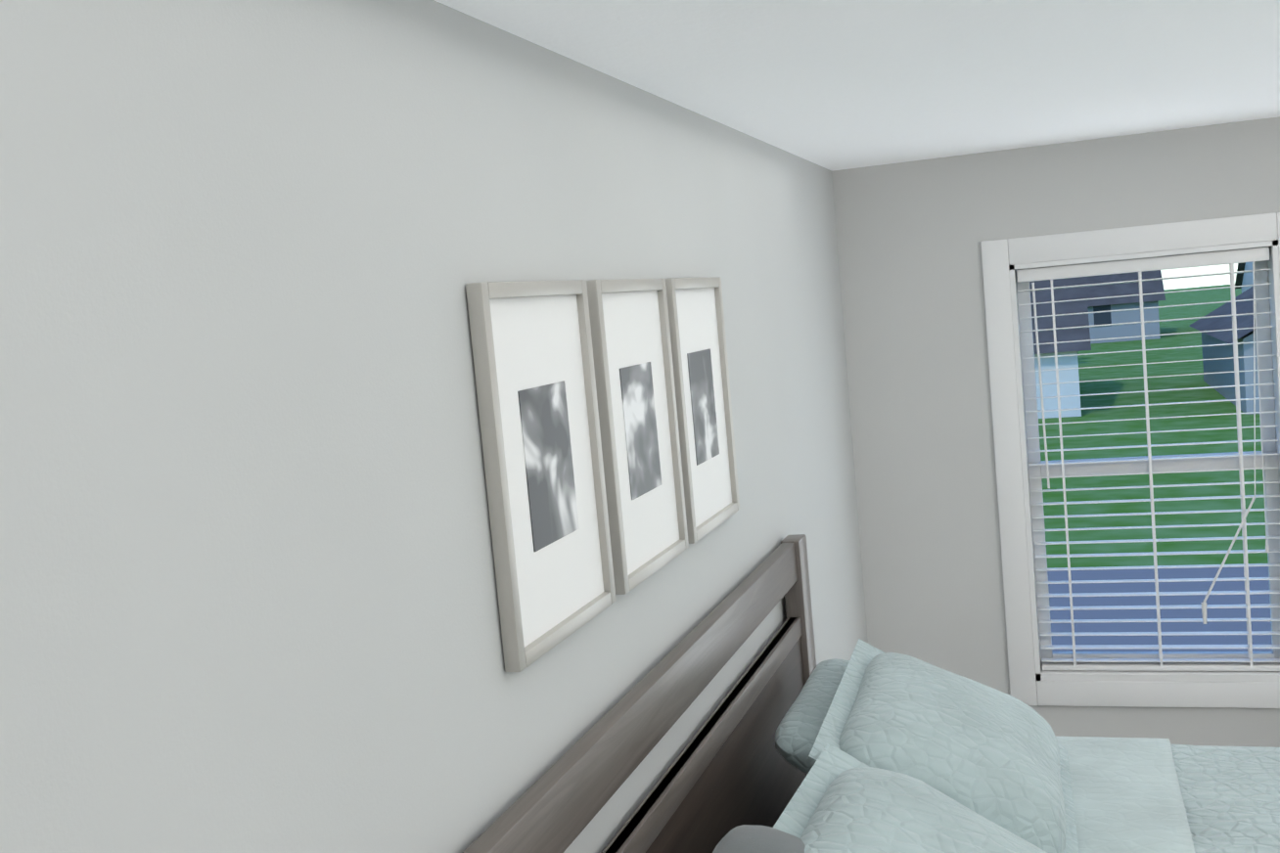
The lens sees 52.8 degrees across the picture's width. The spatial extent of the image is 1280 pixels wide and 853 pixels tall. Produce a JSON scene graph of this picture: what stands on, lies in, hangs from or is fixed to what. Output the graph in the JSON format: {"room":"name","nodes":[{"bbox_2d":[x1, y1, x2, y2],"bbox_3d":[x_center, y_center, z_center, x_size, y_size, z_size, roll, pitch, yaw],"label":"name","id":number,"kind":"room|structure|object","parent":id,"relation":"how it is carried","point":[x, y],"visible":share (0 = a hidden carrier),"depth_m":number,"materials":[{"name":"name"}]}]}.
{"room":"bedroom","nodes":[
{"label":"bedroom","id":0,"kind":"room"},
{"bbox_2d":[0,0,868,852],"bbox_3d":[-0.126,0.629,2.084,0.140,2.440,5.700,-3,5,19],"label":"wall","id":1,"kind":"structure","parent":0,"point":[249,252],"depth_m":1.36,"materials":[{"name":"grey paint"}]},
{"bbox_2d":[465,279,616,672],"bbox_3d":[-0.134,0.049,1.900,0.024,0.525,0.395,-3,5,19],"label":"picture frame","id":2,"kind":"object","parent":1,"relation":"attached to","point":[535,381],"visible":1,"depth_m":1.86,"materials":[{"name":"white paper"}]},
{"bbox_2d":[586,278,688,594],"bbox_3d":[0.001,-0.001,2.311,0.024,0.525,0.387,-3,5,19],"label":"picture frame","id":3,"kind":"object","parent":1,"relation":"attached to","point":[632,358],"visible":0.98,"depth_m":2.29,"materials":[{"name":"white paper"}]},
{"bbox_2d":[665,276,739,544],"bbox_3d":[0.133,-0.049,2.712,0.024,0.525,0.383,-3,5,19],"label":"picture frame","id":4,"kind":"object","parent":1,"relation":"attached to","point":[700,363],"visible":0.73,"depth_m":2.70,"materials":[{"name":"white paper"}]},
{"bbox_2d":[434,0,1279,171],"bbox_3d":[2.063,-0.779,1.192,5.010,0.120,5.700,-3,5,19],"label":"ceiling","id":5,"kind":"structure","parent":0,"point":[832,85],"depth_m":2.50,"materials":[{"name":"white paint"}]},
{"bbox_2d":[831,116,1279,747],"bbox_3d":[3.041,0.172,3.932,4.730,2.440,0.140,-3,5,19],"label":"wall","id":6,"kind":"structure","parent":0,"point":[912,236],"depth_m":4.46,"materials":[{"name":"grey paint"}]},
{"bbox_2d":[980,212,1279,708],"bbox_3d":[1.721,0.138,4.347,0.996,1.616,0.169,-3,5,19],"label":"window","id":7,"kind":"structure","parent":6,"relation":"in","point":[1040,673],"depth_m":4.34,"materials":[{"name":"white"}]},
{"bbox_3d":[2.294,1.760,1.425,5.010,0.120,5.700,-3,5,19],"label":"floor","id":8,"kind":"structure","parent":0,"visible":0},
{"bbox_2d":[462,534,1279,852],"bbox_3d":[1.143,1.040,2.119,2.168,1.390,2.180,-3,5,19],"label":"bed","id":9,"kind":"object","parent":8,"relation":"on","point":[792,746],"visible":1,"depth_m":2.51,"materials":[{"name":"brown wood"}]},
{"label":"outside","id":10,"kind":"structure","parent":0,"visible":0},
{"bbox_2d":[1015,262,1272,652],"bbox_3d":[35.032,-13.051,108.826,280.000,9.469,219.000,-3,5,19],"label":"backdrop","id":11,"kind":"structure","parent":10,"point":[1156,356],"depth_m":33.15,"materials":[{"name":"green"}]}
]}

